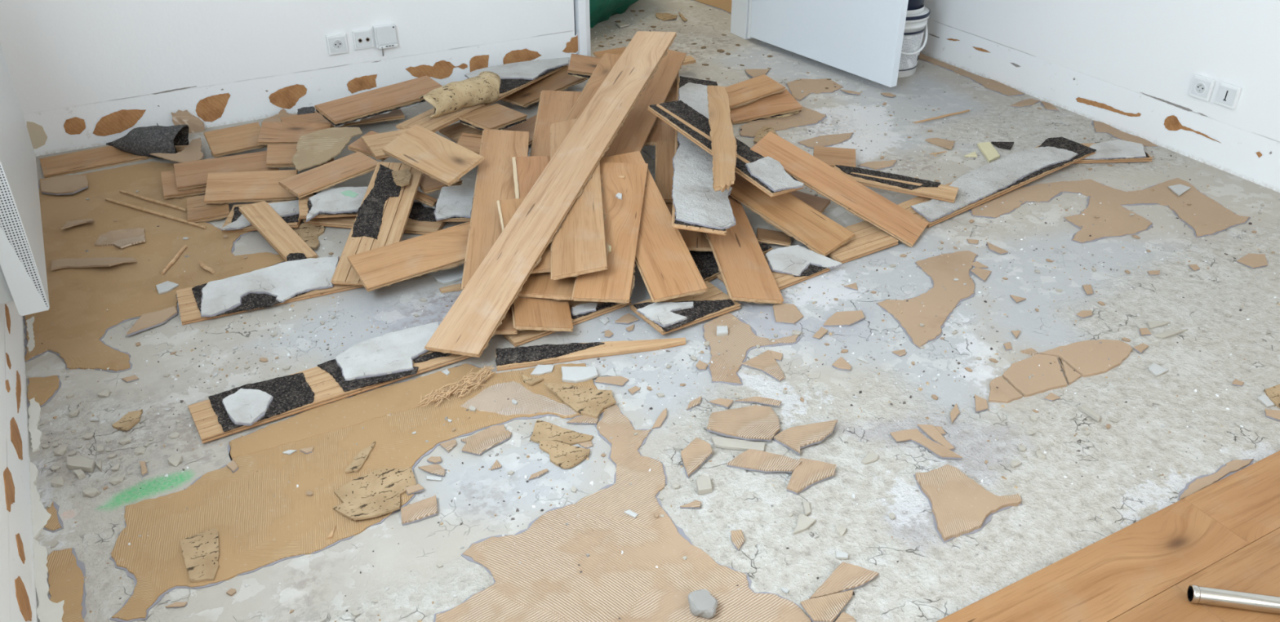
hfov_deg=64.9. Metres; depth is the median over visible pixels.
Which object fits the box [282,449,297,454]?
fragment
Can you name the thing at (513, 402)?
chip
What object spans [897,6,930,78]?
plastic bucket
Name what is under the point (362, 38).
socket
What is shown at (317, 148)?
sheet
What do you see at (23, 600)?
stain
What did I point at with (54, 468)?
rubble stone
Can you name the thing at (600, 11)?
sack
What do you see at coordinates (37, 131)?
wall patch
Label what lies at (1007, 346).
flake
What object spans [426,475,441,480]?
fragment
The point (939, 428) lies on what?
flake
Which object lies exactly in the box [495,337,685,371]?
plank
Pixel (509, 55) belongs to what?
wall patch
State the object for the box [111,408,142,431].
flake
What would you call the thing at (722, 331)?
fragment
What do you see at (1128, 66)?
wall
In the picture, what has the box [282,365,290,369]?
chip
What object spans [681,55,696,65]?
plank
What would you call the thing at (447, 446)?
flake
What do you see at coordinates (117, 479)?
rubble stone
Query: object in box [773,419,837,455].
flake
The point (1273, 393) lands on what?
slab
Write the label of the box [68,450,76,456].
rubble stone
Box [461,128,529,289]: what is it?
plank
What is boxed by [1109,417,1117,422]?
chip
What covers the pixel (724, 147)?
plank
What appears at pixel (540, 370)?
fragment
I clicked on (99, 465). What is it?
fragment
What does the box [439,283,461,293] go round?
scrap
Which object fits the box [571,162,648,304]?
plank
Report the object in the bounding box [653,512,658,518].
chip
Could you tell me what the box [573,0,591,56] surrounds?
trim
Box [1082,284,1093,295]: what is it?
flake
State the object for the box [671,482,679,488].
lump
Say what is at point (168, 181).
plank
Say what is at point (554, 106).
plank
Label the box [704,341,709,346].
lump
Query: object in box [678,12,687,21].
slab
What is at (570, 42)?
wall patch
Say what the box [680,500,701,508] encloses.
flake
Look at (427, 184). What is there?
plank
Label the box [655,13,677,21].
slab
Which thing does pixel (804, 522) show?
fragment
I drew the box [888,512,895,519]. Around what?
chip
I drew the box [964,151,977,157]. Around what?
board offcut
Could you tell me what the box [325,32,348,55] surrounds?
power outlet
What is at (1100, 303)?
chip
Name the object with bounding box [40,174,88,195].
flake
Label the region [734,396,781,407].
flake
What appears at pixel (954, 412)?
flake
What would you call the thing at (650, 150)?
plank
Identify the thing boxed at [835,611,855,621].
flake
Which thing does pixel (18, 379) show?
wall patch
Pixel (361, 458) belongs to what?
slab
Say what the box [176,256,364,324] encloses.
plank
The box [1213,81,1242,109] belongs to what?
socket
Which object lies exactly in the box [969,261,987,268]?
flake
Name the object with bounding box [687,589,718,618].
stone
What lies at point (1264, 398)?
fragment
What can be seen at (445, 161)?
plank
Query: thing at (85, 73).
wall
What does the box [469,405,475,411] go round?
chip
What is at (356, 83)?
wall patch
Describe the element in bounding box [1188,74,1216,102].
power outlet
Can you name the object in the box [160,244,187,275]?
wood splinter
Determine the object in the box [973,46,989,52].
stain
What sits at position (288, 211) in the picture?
plank
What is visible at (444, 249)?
plank
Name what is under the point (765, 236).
plank
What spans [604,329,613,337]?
flake
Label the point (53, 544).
chip
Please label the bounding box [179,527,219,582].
slab
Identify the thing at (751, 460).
flake
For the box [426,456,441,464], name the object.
flake
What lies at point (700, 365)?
flake
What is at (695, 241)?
plank
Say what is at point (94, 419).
fragment
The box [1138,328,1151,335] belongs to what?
flake
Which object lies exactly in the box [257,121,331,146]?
plank
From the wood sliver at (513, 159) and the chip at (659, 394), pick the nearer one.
the chip at (659, 394)
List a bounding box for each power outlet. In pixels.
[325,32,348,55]
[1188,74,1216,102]
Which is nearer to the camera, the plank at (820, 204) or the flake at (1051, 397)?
the flake at (1051, 397)
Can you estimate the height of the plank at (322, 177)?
0.051 m
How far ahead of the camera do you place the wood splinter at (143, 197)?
3.51 m
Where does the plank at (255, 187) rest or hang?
on the floor
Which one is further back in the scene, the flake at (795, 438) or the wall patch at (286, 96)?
the wall patch at (286, 96)
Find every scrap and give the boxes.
[297,106,315,115]
[326,525,336,539]
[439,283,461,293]
[991,141,1013,149]
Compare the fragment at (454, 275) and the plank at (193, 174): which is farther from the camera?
the plank at (193, 174)
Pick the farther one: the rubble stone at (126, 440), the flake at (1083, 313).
the flake at (1083, 313)
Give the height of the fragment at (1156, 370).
0.009 m
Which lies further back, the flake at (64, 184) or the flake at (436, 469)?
the flake at (64, 184)
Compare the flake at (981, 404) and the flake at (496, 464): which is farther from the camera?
the flake at (981, 404)
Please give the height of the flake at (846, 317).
0.012 m
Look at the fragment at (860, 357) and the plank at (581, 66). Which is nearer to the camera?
the fragment at (860, 357)
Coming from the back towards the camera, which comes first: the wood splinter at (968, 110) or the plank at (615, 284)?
the wood splinter at (968, 110)
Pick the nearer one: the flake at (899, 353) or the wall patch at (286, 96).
the flake at (899, 353)
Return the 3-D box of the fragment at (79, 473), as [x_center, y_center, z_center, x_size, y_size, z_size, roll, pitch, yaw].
[-1.279,0.371,2.298,0.032,0.011,0.016,27,41,36]
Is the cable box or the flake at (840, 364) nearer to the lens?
the flake at (840, 364)
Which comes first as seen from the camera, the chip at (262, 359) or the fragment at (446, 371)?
the fragment at (446, 371)
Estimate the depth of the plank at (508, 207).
3.06 m
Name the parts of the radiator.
panel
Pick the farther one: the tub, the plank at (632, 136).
the tub
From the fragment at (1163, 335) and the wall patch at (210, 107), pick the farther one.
the wall patch at (210, 107)
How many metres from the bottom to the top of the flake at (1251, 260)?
0.008 m
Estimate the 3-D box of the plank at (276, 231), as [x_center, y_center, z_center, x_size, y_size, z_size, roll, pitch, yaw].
[-1.161,-0.250,3.230,0.100,0.088,0.357,-26,40,-35]
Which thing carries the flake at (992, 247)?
on the floor
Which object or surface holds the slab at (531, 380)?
on the floor
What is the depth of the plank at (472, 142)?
3.73 m
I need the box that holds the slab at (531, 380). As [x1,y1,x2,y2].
[521,372,543,385]
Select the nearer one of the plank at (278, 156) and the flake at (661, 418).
the flake at (661, 418)
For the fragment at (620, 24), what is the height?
0.014 m
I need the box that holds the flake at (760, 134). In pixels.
[753,126,777,142]
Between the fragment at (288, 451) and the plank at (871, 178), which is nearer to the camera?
the fragment at (288, 451)
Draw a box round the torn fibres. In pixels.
[413,364,495,407]
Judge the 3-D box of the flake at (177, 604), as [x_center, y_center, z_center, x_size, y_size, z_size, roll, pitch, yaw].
[-0.907,0.575,1.970,0.039,0.007,0.011,-3,32,-4]
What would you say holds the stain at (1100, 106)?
attached to the wall at (1128, 66)
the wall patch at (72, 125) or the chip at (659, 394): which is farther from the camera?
the wall patch at (72, 125)
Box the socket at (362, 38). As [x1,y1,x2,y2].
[351,27,373,49]
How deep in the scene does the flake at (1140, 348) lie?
2.74 m
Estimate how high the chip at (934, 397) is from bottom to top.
0.005 m
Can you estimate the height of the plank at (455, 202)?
0.061 m
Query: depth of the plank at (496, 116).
3.85 m
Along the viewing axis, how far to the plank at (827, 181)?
3.35 m
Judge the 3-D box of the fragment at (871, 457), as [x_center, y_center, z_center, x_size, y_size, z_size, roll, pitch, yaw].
[0.537,0.345,2.348,0.026,0.008,0.047,21,37,30]
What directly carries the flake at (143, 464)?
on the floor
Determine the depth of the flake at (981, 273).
3.09 m
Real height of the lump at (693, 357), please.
0.008 m
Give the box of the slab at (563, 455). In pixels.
[539,440,590,468]
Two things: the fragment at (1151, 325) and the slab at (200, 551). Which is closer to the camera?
the slab at (200, 551)
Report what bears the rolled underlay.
on the floor
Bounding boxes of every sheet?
[150,137,203,162]
[170,110,204,133]
[261,107,317,124]
[292,127,362,171]
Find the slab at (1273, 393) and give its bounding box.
[1263,384,1279,408]
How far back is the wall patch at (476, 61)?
4.57 m
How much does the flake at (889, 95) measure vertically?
0.008 m
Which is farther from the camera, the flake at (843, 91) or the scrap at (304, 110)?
the flake at (843, 91)
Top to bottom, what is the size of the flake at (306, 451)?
0.007 m
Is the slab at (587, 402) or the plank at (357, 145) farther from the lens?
the plank at (357, 145)
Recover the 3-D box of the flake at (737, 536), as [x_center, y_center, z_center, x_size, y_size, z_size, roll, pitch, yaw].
[0.207,0.482,2.122,0.027,0.010,0.056,-3,32,-5]
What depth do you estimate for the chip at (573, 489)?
2.26 m
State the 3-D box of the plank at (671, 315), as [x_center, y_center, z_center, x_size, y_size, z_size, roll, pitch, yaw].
[0.130,-0.015,2.889,0.285,0.037,0.173,-20,37,-29]
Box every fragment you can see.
[66,455,96,472]
[72,468,85,479]
[88,415,98,422]
[96,445,104,452]
[96,458,102,471]
[155,280,178,294]
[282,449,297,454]
[332,466,416,520]
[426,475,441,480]
[432,264,463,284]
[441,368,449,375]
[530,364,554,375]
[561,366,598,382]
[599,315,608,324]
[600,367,616,376]
[615,192,622,199]
[616,22,629,27]
[624,509,638,518]
[695,474,711,494]
[711,435,765,451]
[716,325,728,336]
[793,513,816,534]
[802,501,810,515]
[835,551,848,559]
[856,355,868,364]
[861,451,878,464]
[1078,404,1100,421]
[1146,321,1170,328]
[1148,363,1168,377]
[1152,328,1188,338]
[1168,183,1190,195]
[1257,393,1274,407]
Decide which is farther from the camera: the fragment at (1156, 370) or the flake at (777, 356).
the flake at (777, 356)
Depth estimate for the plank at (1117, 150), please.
3.85 m
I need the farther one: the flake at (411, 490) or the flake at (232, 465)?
the flake at (232, 465)
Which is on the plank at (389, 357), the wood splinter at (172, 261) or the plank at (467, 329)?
the plank at (467, 329)
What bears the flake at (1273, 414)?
on the floor
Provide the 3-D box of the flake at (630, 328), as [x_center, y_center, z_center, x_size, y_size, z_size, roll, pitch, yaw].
[-0.024,0.048,2.831,0.019,0.007,0.041,27,41,37]
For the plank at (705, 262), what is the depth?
3.12 m
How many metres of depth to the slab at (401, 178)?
3.37 m
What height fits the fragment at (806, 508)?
0.008 m
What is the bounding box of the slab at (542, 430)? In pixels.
[529,419,593,444]
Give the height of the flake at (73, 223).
0.025 m
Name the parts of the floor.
adhesive plate, adhesive plate, adhesive plate, adhesive plate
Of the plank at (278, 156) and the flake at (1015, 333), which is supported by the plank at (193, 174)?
the plank at (278, 156)
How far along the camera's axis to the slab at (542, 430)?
2.42 m
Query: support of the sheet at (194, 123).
on the floor
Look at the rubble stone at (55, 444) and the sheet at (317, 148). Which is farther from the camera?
the sheet at (317, 148)
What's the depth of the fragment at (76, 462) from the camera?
2.31 m
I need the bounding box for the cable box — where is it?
[372,23,397,56]
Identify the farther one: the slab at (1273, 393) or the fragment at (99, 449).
the slab at (1273, 393)
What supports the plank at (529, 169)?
on the plank at (494, 182)
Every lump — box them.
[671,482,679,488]
[690,355,697,360]
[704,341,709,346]
[791,329,800,335]
[835,524,846,536]
[1010,459,1021,467]
[1017,444,1026,452]
[1024,430,1035,435]
[1035,450,1044,459]
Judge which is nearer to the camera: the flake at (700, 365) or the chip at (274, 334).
the flake at (700, 365)
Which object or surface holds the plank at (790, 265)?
on the floor
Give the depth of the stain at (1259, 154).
3.64 m
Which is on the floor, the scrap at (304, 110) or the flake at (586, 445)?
the flake at (586, 445)
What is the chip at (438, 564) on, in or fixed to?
on the floor
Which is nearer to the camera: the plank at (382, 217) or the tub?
the plank at (382, 217)
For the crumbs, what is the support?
on the floor
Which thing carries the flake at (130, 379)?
on the floor
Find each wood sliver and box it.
[496,200,504,231]
[511,156,519,198]
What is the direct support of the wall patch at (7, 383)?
attached to the wall at (18, 591)
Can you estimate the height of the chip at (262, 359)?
0.006 m
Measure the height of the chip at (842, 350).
0.005 m
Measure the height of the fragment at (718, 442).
0.012 m
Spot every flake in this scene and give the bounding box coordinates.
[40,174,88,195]
[50,257,137,271]
[61,218,94,229]
[94,227,145,248]
[111,408,142,431]
[121,374,138,382]
[126,306,177,336]
[139,461,147,476]
[164,601,187,608]
[226,460,238,472]
[299,446,313,453]
[400,495,437,525]
[404,484,424,495]
[417,463,445,476]
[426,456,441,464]
[440,439,456,453]
[460,424,511,455]
[490,459,502,471]
[528,468,548,480]
[566,414,598,424]
[578,440,592,448]
[594,375,628,386]
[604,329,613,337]
[614,313,638,324]
[626,324,634,332]
[627,386,639,395]
[651,407,666,429]
[680,437,712,478]
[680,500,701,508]
[686,395,702,410]
[695,360,707,370]
[706,404,780,441]
[709,398,733,408]
[726,448,801,472]
[730,529,744,551]
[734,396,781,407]
[742,349,785,381]
[744,69,768,78]
[753,126,777,142]
[769,350,782,361]
[773,303,803,324]
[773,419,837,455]
[786,457,835,494]
[800,589,853,621]
[808,561,879,599]
[813,326,827,339]
[823,310,864,326]
[831,356,851,370]
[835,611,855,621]
[840,88,860,95]
[844,283,857,290]
[880,93,896,97]
[889,428,962,459]
[892,349,906,356]
[916,424,954,450]
[925,137,955,149]
[934,426,946,435]
[950,403,959,423]
[966,239,978,244]
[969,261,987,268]
[970,266,991,281]
[974,394,988,413]
[986,241,1008,254]
[1003,342,1012,350]
[1009,294,1026,302]
[1011,330,1020,338]
[1020,347,1038,355]
[1044,392,1060,401]
[1076,310,1092,318]
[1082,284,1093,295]
[1133,342,1148,353]
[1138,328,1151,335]
[1146,270,1159,275]
[1188,264,1199,271]
[1231,378,1244,386]
[1236,253,1267,268]
[1264,408,1279,421]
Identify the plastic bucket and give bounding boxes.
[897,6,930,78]
[906,0,924,15]
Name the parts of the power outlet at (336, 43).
plate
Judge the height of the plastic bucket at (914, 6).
0.280 m
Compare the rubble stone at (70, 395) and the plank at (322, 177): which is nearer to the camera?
the rubble stone at (70, 395)
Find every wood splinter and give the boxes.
[105,197,206,228]
[119,190,186,211]
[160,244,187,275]
[198,262,214,273]
[914,109,969,123]
[929,151,946,155]
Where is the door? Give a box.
[747,0,908,87]
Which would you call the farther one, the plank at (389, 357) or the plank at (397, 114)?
the plank at (397, 114)
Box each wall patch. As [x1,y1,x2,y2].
[4,303,10,333]
[5,352,11,368]
[5,379,10,392]
[9,417,22,460]
[15,370,21,413]
[26,121,47,148]
[63,116,85,134]
[93,109,146,136]
[195,93,230,122]
[268,84,306,109]
[346,74,377,93]
[405,60,467,79]
[469,54,488,71]
[502,48,541,64]
[562,35,577,53]
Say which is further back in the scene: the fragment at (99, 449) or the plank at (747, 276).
the plank at (747, 276)
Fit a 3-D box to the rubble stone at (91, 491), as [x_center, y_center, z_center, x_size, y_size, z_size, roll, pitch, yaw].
[-1.223,0.404,2.245,0.039,0.012,0.024,-3,32,-5]
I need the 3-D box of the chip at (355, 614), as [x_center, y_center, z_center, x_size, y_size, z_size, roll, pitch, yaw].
[-0.552,0.587,1.954,0.013,0.004,0.014,-21,37,-31]
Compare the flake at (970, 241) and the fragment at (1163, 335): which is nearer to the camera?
the fragment at (1163, 335)
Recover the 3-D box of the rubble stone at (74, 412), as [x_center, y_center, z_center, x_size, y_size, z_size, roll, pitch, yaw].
[-1.399,0.252,2.491,0.019,0.011,0.027,18,36,27]
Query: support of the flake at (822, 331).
on the floor
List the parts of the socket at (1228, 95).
plate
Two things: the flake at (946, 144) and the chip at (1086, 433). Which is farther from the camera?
the flake at (946, 144)
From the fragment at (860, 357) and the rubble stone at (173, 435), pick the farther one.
the fragment at (860, 357)
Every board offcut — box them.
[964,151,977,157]
[977,142,999,163]
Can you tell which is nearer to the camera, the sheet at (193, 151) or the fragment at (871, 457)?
the fragment at (871, 457)
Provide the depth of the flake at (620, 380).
2.61 m
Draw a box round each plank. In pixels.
[39,145,186,177]
[160,170,205,199]
[173,151,279,191]
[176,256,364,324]
[186,195,230,222]
[187,321,482,443]
[203,122,266,157]
[204,169,297,204]
[221,200,301,232]
[238,200,318,261]
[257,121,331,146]
[266,143,333,168]
[278,151,377,199]
[280,109,404,127]
[298,186,368,222]
[302,200,445,234]
[314,75,442,127]
[330,161,422,285]
[346,221,470,292]
[347,130,387,160]
[360,128,409,159]
[381,124,484,186]
[395,57,569,132]
[414,190,437,207]
[418,173,462,193]
[423,31,676,357]
[434,185,474,222]
[439,121,507,142]
[457,103,527,130]
[457,133,481,154]
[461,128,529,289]
[493,306,517,335]
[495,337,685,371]
[496,198,551,273]
[499,66,588,107]
[502,299,631,346]
[505,114,537,145]
[511,296,573,332]
[514,155,550,198]
[517,272,575,300]
[529,90,582,156]
[550,118,608,279]
[564,53,621,120]
[567,53,600,78]
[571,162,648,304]
[592,46,626,57]
[600,151,707,302]
[602,49,686,157]
[629,280,740,334]
[641,145,655,159]
[644,71,679,146]
[647,100,804,197]
[655,141,675,203]
[665,203,711,251]
[671,75,736,235]
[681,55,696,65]
[688,242,772,281]
[703,195,783,303]
[706,85,737,192]
[716,244,842,289]
[725,74,785,109]
[728,172,854,256]
[729,88,802,124]
[750,131,928,247]
[756,227,791,246]
[789,190,831,213]
[813,146,856,167]
[826,220,898,263]
[833,164,958,203]
[897,137,1096,226]
[1074,139,1152,163]
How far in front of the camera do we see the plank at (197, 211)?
3.41 m
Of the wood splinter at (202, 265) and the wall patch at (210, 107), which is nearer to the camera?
the wood splinter at (202, 265)
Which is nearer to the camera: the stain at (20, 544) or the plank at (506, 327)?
the stain at (20, 544)
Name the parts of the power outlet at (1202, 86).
plate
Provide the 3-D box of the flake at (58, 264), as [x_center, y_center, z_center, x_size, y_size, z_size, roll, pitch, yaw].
[-1.697,-0.151,3.123,0.276,0.026,0.082,-1,32,-1]
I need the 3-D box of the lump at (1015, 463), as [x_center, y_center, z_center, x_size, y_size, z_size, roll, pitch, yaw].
[0.868,0.354,2.334,0.026,0.010,0.018,-11,33,-18]
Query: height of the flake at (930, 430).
0.011 m
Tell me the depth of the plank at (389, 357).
2.57 m
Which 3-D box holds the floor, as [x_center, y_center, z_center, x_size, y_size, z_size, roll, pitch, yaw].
[0.667,-0.265,3.412,5.300,0.095,7.900,-16,35,-24]
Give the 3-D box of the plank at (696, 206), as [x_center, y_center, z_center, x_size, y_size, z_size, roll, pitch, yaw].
[0.216,-0.592,3.536,0.198,0.050,1.324,1,32,2]
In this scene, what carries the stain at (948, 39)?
attached to the wall at (1128, 66)
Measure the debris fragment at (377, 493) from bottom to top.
0.015 m
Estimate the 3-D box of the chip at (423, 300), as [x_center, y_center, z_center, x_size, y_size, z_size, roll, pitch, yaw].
[-0.637,-0.032,2.960,0.017,0.005,0.016,26,40,35]
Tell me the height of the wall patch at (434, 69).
0.084 m
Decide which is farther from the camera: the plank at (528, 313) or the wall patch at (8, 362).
the plank at (528, 313)
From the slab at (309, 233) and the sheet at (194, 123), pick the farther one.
the sheet at (194, 123)
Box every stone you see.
[41,443,49,448]
[50,465,61,471]
[50,475,65,487]
[52,441,58,448]
[53,445,67,456]
[66,393,74,398]
[68,408,79,417]
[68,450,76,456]
[81,487,101,497]
[82,432,93,439]
[97,387,111,397]
[107,453,116,458]
[109,475,124,484]
[111,462,119,471]
[118,436,131,444]
[133,445,145,455]
[167,453,182,466]
[168,431,179,438]
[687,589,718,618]
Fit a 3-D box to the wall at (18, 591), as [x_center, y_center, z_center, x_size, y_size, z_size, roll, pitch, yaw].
[-1.026,-0.288,0.994,0.102,2.500,6.035,-16,35,-24]
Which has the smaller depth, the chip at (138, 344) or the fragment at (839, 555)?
the fragment at (839, 555)
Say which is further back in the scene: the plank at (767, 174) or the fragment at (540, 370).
the plank at (767, 174)
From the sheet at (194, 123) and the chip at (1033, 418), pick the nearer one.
the chip at (1033, 418)
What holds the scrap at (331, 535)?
on the floor
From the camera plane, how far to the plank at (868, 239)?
3.23 m
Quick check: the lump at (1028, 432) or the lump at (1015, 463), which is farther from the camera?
the lump at (1028, 432)
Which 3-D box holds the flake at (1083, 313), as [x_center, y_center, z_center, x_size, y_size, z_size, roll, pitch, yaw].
[1.282,0.008,2.898,0.051,0.009,0.032,-16,35,-24]
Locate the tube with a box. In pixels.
[1186,584,1279,613]
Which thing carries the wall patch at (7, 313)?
attached to the wall at (18, 591)
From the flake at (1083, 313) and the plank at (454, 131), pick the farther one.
the plank at (454, 131)
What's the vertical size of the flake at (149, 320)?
0.013 m
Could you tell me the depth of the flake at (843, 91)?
4.49 m
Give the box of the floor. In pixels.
[22,0,1279,621]
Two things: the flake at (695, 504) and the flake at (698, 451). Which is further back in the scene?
the flake at (698, 451)
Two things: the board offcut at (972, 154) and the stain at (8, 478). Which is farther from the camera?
the board offcut at (972, 154)
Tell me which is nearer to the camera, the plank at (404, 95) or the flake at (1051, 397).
the flake at (1051, 397)
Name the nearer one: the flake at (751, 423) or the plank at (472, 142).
the flake at (751, 423)
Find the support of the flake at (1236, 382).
on the floor
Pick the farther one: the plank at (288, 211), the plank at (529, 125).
the plank at (529, 125)
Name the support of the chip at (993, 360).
on the floor
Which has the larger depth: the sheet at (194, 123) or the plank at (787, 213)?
the sheet at (194, 123)
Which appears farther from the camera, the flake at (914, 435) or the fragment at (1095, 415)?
the fragment at (1095, 415)
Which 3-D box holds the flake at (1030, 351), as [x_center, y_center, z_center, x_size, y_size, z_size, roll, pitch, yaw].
[1.057,0.113,2.729,0.034,0.008,0.035,-16,35,-24]
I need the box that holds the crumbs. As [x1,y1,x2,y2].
[41,11,1279,621]
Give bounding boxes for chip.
[49,540,58,548]
[134,342,141,346]
[226,587,235,595]
[258,357,267,362]
[270,332,276,336]
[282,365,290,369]
[306,490,313,496]
[351,611,360,617]
[419,297,426,302]
[435,561,443,568]
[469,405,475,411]
[506,471,514,475]
[511,399,517,404]
[570,485,576,493]
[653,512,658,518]
[656,392,664,397]
[781,586,788,593]
[840,348,848,353]
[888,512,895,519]
[931,394,937,399]
[964,367,972,372]
[988,358,998,362]
[1030,414,1036,422]
[1084,430,1089,435]
[1097,301,1105,305]
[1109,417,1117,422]
[1121,337,1130,342]
[1153,471,1161,476]
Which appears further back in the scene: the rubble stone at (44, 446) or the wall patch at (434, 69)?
the wall patch at (434, 69)
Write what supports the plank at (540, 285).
on the plank at (528, 313)
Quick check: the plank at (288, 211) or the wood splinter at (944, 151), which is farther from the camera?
the wood splinter at (944, 151)
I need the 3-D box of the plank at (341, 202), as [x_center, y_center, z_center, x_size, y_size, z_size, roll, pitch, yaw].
[-0.999,-0.353,3.369,0.272,0.056,0.215,-9,33,-15]
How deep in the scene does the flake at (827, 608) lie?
1.96 m
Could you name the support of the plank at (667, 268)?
on the plank at (671, 315)
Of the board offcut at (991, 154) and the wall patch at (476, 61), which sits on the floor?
the board offcut at (991, 154)
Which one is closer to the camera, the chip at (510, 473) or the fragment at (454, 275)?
the chip at (510, 473)
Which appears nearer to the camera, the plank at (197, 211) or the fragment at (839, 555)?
the fragment at (839, 555)
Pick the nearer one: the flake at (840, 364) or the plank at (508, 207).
the flake at (840, 364)
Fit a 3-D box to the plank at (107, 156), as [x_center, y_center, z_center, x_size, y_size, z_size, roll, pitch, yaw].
[-2.014,-0.599,3.866,0.507,0.027,0.167,-17,36,-26]
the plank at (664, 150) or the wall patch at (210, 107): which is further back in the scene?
the wall patch at (210, 107)
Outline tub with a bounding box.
[906,0,924,10]
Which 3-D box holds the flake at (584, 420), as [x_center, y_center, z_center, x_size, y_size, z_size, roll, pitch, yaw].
[-0.140,0.266,2.474,0.076,0.009,0.037,1,32,1]
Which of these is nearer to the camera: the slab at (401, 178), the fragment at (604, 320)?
the fragment at (604, 320)
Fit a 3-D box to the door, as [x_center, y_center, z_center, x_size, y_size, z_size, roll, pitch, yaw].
[0.830,-2.049,4.298,0.090,2.014,0.972,-21,37,-30]
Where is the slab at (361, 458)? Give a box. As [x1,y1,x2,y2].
[344,440,375,473]
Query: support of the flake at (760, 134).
on the floor
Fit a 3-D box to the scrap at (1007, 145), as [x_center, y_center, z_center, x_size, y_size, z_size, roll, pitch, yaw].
[1.435,-0.652,3.969,0.087,0.012,0.066,4,32,7]
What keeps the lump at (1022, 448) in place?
on the floor
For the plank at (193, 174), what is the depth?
3.64 m
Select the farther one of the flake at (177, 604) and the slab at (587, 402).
the slab at (587, 402)
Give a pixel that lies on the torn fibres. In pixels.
(449, 390)
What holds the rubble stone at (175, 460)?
on the floor
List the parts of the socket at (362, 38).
plate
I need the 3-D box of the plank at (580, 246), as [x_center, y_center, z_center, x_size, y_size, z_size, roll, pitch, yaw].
[-0.197,-0.382,3.160,0.169,0.172,0.862,-2,32,-3]
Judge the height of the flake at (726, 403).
0.009 m
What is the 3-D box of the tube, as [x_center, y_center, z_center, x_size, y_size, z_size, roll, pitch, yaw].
[1.377,0.581,1.914,0.620,0.035,0.035,6,32,9]
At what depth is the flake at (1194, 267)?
3.13 m
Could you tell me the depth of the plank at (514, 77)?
4.32 m
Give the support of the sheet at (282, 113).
on the floor
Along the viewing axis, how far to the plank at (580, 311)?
2.86 m
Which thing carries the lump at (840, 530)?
on the floor
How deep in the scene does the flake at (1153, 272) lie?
3.10 m
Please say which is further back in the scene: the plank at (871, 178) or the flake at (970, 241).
the plank at (871, 178)
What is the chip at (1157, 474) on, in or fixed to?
on the floor
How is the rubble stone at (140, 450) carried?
on the floor
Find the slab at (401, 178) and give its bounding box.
[391,168,411,186]
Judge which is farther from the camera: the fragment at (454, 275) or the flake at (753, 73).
the flake at (753, 73)
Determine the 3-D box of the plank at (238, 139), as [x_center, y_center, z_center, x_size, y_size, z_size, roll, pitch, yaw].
[-1.559,-0.663,3.887,0.211,0.054,0.165,-17,35,-25]
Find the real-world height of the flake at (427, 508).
0.013 m
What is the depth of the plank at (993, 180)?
3.63 m
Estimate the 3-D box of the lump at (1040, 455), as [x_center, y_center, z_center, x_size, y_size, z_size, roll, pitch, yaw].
[0.940,0.338,2.361,0.021,0.008,0.020,14,34,21]
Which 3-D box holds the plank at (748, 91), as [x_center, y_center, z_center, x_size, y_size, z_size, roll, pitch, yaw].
[0.444,-0.934,4.312,0.326,0.069,0.169,-16,35,-24]
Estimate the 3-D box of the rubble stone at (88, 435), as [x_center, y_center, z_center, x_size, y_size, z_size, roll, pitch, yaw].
[-1.324,0.300,2.415,0.023,0.009,0.022,-20,37,-30]
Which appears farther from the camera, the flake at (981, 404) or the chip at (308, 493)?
the flake at (981, 404)
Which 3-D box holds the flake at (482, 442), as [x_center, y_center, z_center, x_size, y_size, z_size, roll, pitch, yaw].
[-0.367,0.309,2.401,0.129,0.011,0.077,-22,38,-31]
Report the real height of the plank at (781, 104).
0.081 m
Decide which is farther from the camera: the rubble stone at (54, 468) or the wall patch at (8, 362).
the wall patch at (8, 362)
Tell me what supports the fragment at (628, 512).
on the floor
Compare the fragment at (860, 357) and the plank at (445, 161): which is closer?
the fragment at (860, 357)
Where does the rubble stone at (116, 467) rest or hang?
on the floor
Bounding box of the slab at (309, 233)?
[293,223,324,248]
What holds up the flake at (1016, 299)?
on the floor
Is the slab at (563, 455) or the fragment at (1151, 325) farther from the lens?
the fragment at (1151, 325)
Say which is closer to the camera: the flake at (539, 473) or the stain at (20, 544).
the stain at (20, 544)
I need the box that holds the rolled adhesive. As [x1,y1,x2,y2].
[418,71,500,118]
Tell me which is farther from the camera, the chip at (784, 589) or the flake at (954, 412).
the flake at (954, 412)
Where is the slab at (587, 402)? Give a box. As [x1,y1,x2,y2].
[543,382,616,418]
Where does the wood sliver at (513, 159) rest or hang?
on the plank at (508, 207)
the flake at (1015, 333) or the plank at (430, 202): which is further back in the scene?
the plank at (430, 202)
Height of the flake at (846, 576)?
0.013 m
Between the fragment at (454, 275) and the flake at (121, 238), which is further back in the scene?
the flake at (121, 238)
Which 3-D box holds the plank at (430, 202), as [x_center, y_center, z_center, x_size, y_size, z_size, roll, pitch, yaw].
[-0.753,-0.392,3.429,0.120,0.063,0.041,6,32,10]
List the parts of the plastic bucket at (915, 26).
handle, lid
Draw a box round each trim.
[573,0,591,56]
[730,0,749,39]
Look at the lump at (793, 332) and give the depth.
2.80 m
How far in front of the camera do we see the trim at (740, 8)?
5.19 m
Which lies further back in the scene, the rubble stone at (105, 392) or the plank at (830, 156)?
the plank at (830, 156)
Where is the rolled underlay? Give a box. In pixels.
[106,124,188,159]
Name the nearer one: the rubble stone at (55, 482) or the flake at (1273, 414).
the rubble stone at (55, 482)
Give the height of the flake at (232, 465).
0.007 m
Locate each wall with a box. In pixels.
[0,0,577,156]
[0,301,38,621]
[920,0,1279,192]
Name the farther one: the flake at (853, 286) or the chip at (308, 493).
the flake at (853, 286)
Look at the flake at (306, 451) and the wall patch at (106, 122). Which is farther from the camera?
the wall patch at (106, 122)
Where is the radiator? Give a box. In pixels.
[0,44,49,315]
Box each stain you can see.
[3,466,14,511]
[14,576,31,621]
[15,533,25,564]
[947,38,959,40]
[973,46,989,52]
[1075,97,1141,116]
[1164,115,1220,142]
[1256,151,1262,157]
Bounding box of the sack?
[589,0,638,27]
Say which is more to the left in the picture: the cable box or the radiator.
the radiator
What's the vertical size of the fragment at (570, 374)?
0.012 m

